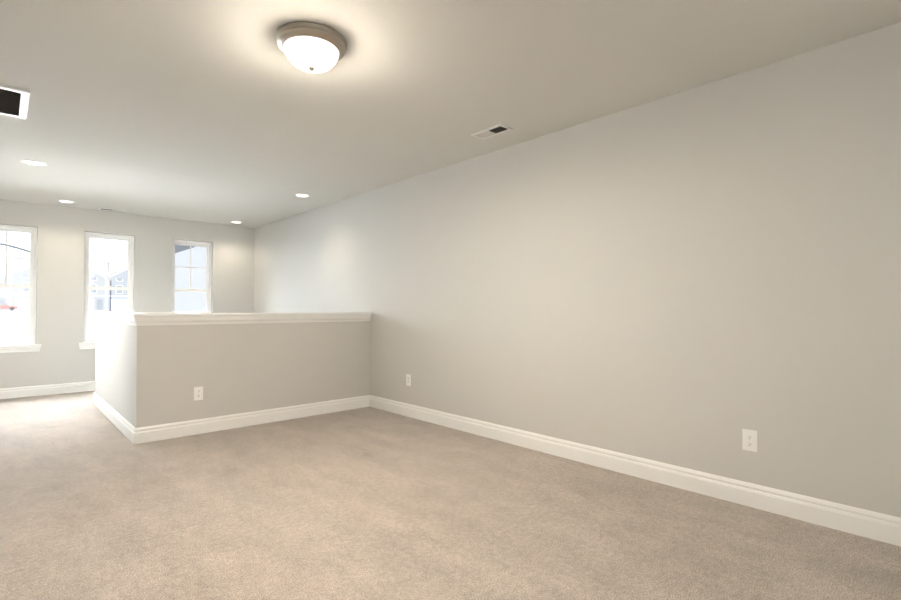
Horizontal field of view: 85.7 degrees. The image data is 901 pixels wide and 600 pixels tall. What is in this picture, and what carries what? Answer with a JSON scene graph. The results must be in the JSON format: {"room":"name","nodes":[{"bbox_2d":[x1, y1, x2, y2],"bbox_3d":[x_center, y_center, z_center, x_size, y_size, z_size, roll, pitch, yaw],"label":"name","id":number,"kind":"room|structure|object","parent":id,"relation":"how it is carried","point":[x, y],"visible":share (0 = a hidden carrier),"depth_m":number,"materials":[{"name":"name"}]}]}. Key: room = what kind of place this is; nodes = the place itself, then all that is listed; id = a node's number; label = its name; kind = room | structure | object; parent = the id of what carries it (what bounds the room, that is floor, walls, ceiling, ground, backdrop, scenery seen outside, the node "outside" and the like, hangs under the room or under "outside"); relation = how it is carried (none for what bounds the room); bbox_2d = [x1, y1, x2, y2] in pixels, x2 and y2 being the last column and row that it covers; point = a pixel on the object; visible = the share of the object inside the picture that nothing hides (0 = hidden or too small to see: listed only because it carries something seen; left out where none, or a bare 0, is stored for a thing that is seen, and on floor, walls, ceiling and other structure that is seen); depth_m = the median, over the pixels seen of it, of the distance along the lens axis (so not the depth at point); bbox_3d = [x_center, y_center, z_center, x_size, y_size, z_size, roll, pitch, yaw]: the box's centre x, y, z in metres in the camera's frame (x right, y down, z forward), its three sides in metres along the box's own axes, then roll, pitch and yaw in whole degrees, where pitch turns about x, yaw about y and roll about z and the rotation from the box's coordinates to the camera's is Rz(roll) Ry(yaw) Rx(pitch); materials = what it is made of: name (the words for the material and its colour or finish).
{"room":"empty loft room","nodes":[
{"label":"empty loft room","id":0,"kind":"room"},
{"bbox_2d":[95,321,150,427],"bbox_3d":[-3.310,0.684,4.853,0.120,1.005,2.330,1,-1,-43],"label":"wall","id":1,"kind":"structure","parent":0,"point":[150,375],"depth_m":4.30,"materials":[{"name":"grey paint"}]},
{"bbox_2d":[93,392,136,444],"bbox_3d":[-3.360,1.122,4.799,0.018,0.128,2.364,1,-1,-43],"label":"baseboard","id":2,"kind":"structure","parent":1,"relation":"attached to","point":[119,421],"depth_m":4.51,"materials":[{"name":"white wood"}]},
{"bbox_2d":[91,312,160,325],"bbox_3d":[-3.309,0.177,4.863,0.196,0.100,2.404,1,-1,-43],"label":"trim","id":3,"kind":"structure","parent":1,"relation":"on","point":[159,318],"depth_m":4.12,"materials":[{"name":"white wood"}]},
{"bbox_2d":[0,199,253,388],"bbox_3d":[-4.748,0.002,6.731,4.270,2.540,0.160,1,-1,-43],"label":"wall","id":4,"kind":"structure","parent":0,"point":[60,357],"depth_m":6.47,"materials":[{"name":"grey paint"}]},
{"bbox_2d":[0,225,36,344],"bbox_3d":[-5.527,-0.184,6.037,0.575,1.495,0.070,1,-1,-43],"label":"window","id":5,"kind":"structure","parent":4,"relation":"in","point":[31,286],"depth_m":6.17,"materials":[{"name":"white plastic"}]},
{"bbox_2d":[0,344,40,352],"bbox_3d":[-5.474,0.603,5.965,0.675,0.089,0.112,1,-1,-43],"label":"sill","id":6,"kind":"structure","parent":4,"relation":"attached to","point":[19,348],"depth_m":6.02,"materials":[{"name":"white wood"}]},
{"bbox_2d":[0,381,94,398],"bbox_3d":[-4.677,1.157,6.654,3.920,0.128,0.018,1,-1,-43],"label":"baseboard","id":7,"kind":"structure","parent":4,"relation":"attached to","point":[25,391],"depth_m":6.19,"materials":[{"name":"white wood"}]},
{"bbox_2d":[78,342,94,348],"bbox_3d":[-4.702,0.617,6.682,0.675,0.089,0.112,1,-1,-43],"label":"sill","id":8,"kind":"structure","parent":4,"relation":"attached to","point":[87,345],"depth_m":6.49,"materials":[{"name":"white wood"}]},
{"bbox_2d":[83,232,133,341],"bbox_3d":[-4.755,-0.170,6.755,0.575,1.495,0.070,1,-1,-43],"label":"window","id":9,"kind":"structure","parent":4,"relation":"in","point":[129,274],"depth_m":6.74,"materials":[{"name":"white plastic"}]},
{"bbox_2d":[171,239,211,312],"bbox_3d":[-3.993,-0.157,7.463,0.575,1.495,0.070,1,-1,-43],"label":"window","id":10,"kind":"structure","parent":4,"relation":"in","point":[208,246],"depth_m":7.49,"materials":[{"name":"white plastic"}]},
{"bbox_2d":[151,321,369,425],"bbox_3d":[-1.733,0.684,4.810,2.130,1.005,0.120,1,-1,-43],"label":"wall","id":11,"kind":"structure","parent":0,"point":[240,368],"depth_m":4.60,"materials":[{"name":"grey paint"}]},
{"bbox_2d":[194,386,202,400],"bbox_3d":[-2.216,0.822,4.271,0.072,0.116,0.008,1,-1,-43],"label":"electrical outlet","id":12,"kind":"object","parent":11,"relation":"attached to","point":[198,393],"visible":1,"depth_m":4.27,"materials":[{"name":"white plastic"}]},
{"bbox_2d":[137,395,368,443],"bbox_3d":[-1.732,1.120,4.709,2.220,0.128,0.019,1,-1,-43],"label":"baseboard","id":13,"kind":"structure","parent":11,"relation":"attached to","point":[212,424],"depth_m":4.52,"materials":[{"name":"white wood"}]},
{"bbox_2d":[161,312,371,324],"bbox_3d":[-1.715,0.177,4.838,2.077,0.100,0.196,1,-1,-43],"label":"trim","id":14,"kind":"structure","parent":11,"relation":"on","point":[167,318],"depth_m":4.63,"materials":[{"name":"white wood"}]},
{"bbox_2d":[0,391,900,599],"bbox_3d":[-1.529,1.217,3.242,4.270,0.120,9.620,1,-1,-43],"label":"floor","id":15,"kind":"structure","parent":0,"point":[364,503],"depth_m":2.46,"materials":[{"name":"carpet"}]},
{"bbox_2d":[0,0,900,227],"bbox_3d":[-1.529,-1.343,3.290,4.270,0.120,9.620,1,-1,-43],"label":"ceiling","id":16,"kind":"structure","parent":0,"point":[225,112],"depth_m":2.88,"materials":[{"name":"white paint"}]},
{"bbox_2d":[0,85,29,119],"bbox_3d":[-3.004,-1.282,3.018,0.570,0.012,0.570,1,-1,-43],"label":"ceiling vent","id":17,"kind":"object","parent":16,"relation":"in","point":[14,102],"visible":0.98,"depth_m":3.14,"materials":[{"name":"white"}]},
{"bbox_2d":[20,159,46,165],"bbox_3d":[-3.827,-1.257,4.456,0.190,0.007,0.190,1,-1,-43],"label":"recessed light","id":18,"kind":"object","parent":16,"relation":"in","point":[33,162],"visible":1,"depth_m":4.44,"materials":[{"name":"white"}]},
{"bbox_2d":[57,200,75,202],"bbox_3d":[-4.792,-1.227,6.058,0.190,0.007,0.190,1,-1,-43],"label":"recessed light","id":19,"kind":"object","parent":16,"relation":"in","point":[66,201],"visible":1,"depth_m":6.05,"materials":[{"name":"white"}]},
{"bbox_2d":[98,208,125,212],"bbox_3d":[-4.574,-1.216,6.574,0.300,0.010,0.135,1,-1,-43],"label":"ceiling vent","id":20,"kind":"object","parent":16,"relation":"in","point":[115,210],"visible":1,"depth_m":6.58,"materials":[{"name":"white metal"}]},
{"bbox_2d":[294,193,309,196],"bbox_3d":[-1.750,-1.234,5.731,0.190,0.007,0.190,1,-1,-43],"label":"recessed light","id":21,"kind":"object","parent":16,"relation":"in","point":[302,195],"visible":1,"depth_m":5.72,"materials":[{"name":"white"}]},
{"bbox_2d":[275,21,346,72],"bbox_3d":[-0.697,-1.224,2.436,0.344,0.149,0.344,1,-1,-43],"label":"ceiling lamp","id":22,"kind":"object","parent":16,"relation":"attached to","point":[310,47],"visible":1,"depth_m":2.34,"materials":[{"name":"white glass"}]},
{"bbox_2d":[471,124,512,139],"bbox_3d":[0.311,-1.271,3.674,0.135,0.010,0.300,1,-1,-43],"label":"ceiling vent","id":23,"kind":"object","parent":16,"relation":"in","point":[492,131],"visible":1,"depth_m":3.66,"materials":[{"name":"white metal"}]},
{"bbox_2d":[254,22,900,517],"bbox_3d":[-0.023,-0.037,4.665,0.160,2.540,9.620,1,-1,-43],"label":"wall","id":24,"kind":"structure","parent":0,"point":[700,278],"depth_m":3.03,"materials":[{"name":"grey paint"}]},
{"bbox_2d":[406,374,410,385],"bbox_3d":[-0.431,0.819,4.964,0.008,0.116,0.072,1,-1,-43],"label":"electrical outlet","id":25,"kind":"object","parent":24,"relation":"attached to","point":[408,379],"visible":1,"depth_m":4.96,"materials":[{"name":"white plastic"}]},
{"bbox_2d":[369,395,900,546],"bbox_3d":[1.079,1.095,3.326,0.017,0.128,5.870,1,-1,-43],"label":"baseboard","id":26,"kind":"structure","parent":24,"relation":"attached to","point":[881,527],"depth_m":2.93,"materials":[{"name":"white wood"}]},
{"bbox_2d":[742,429,756,451],"bbox_3d":[1.667,0.783,2.706,0.008,0.116,0.072,1,-1,-43],"label":"electrical outlet","id":27,"kind":"object","parent":24,"relation":"attached to","point":[749,440],"visible":1,"depth_m":2.71,"materials":[{"name":"white plastic"}]},
{"label":"outside","id":28,"kind":"structure","parent":0,"visible":0},
{"bbox_2d":[0,310,126,338],"bbox_3d":[-117.382,5.747,170.048,380.000,4.846,390.900,1,-1,-43],"label":"ground","id":29,"kind":"structure","parent":28,"point":[14,316],"depth_m":60.46,"materials":[{"name":"white"}]},
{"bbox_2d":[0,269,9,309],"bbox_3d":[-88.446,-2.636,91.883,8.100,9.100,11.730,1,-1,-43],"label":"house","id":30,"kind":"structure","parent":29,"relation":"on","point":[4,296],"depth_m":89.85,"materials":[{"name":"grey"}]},
{"bbox_2d":[0,303,17,310],"bbox_3d":[-79.478,1.166,85.831,1.840,1.442,4.400,-1,-1,43],"label":"car","id":31,"kind":"object","parent":29,"relation":"on","point":[2,306],"depth_m":85.75,"materials":[{"name":"metal"}]},
{"bbox_2d":[0,243,29,252],"bbox_3d":[-25.909,0.378,27.771,3.370,7.405,0.360,1,-1,-43],"label":"lamp post","id":32,"kind":"object","parent":29,"relation":"on","point":[16,247],"depth_m":28.32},
{"bbox_2d":[8,266,29,309],"bbox_3d":[-83.025,-2.542,96.919,8.100,9.100,11.730,1,-1,-43],"label":"house","id":33,"kind":"structure","parent":29,"relation":"on","point":[19,299],"depth_m":91.33,"materials":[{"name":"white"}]},
{"bbox_2d":[89,267,107,309],"bbox_3d":[-77.603,-2.448,101.954,8.100,9.100,11.730,1,-1,-43],"label":"house","id":34,"kind":"structure","parent":29,"relation":"on","point":[94,304],"depth_m":99.27,"materials":[{"name":"grey"}]},
{"bbox_2d":[106,268,126,309],"bbox_3d":[-72.182,-2.354,106.990,8.100,9.100,11.730,1,-1,-43],"label":"house","id":35,"kind":"structure","parent":29,"relation":"on","point":[120,295],"depth_m":101.72,"materials":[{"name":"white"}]},
{"bbox_2d":[174,245,205,311],"bbox_3d":[-4.385,-0.405,20.564,10.440,10.670,28.520,1,-1,-43],"label":"neighbouring house","id":36,"kind":"structure","parent":29,"relation":"on","point":[187,298],"depth_m":20.11,"materials":[{"name":"white"}]}
]}

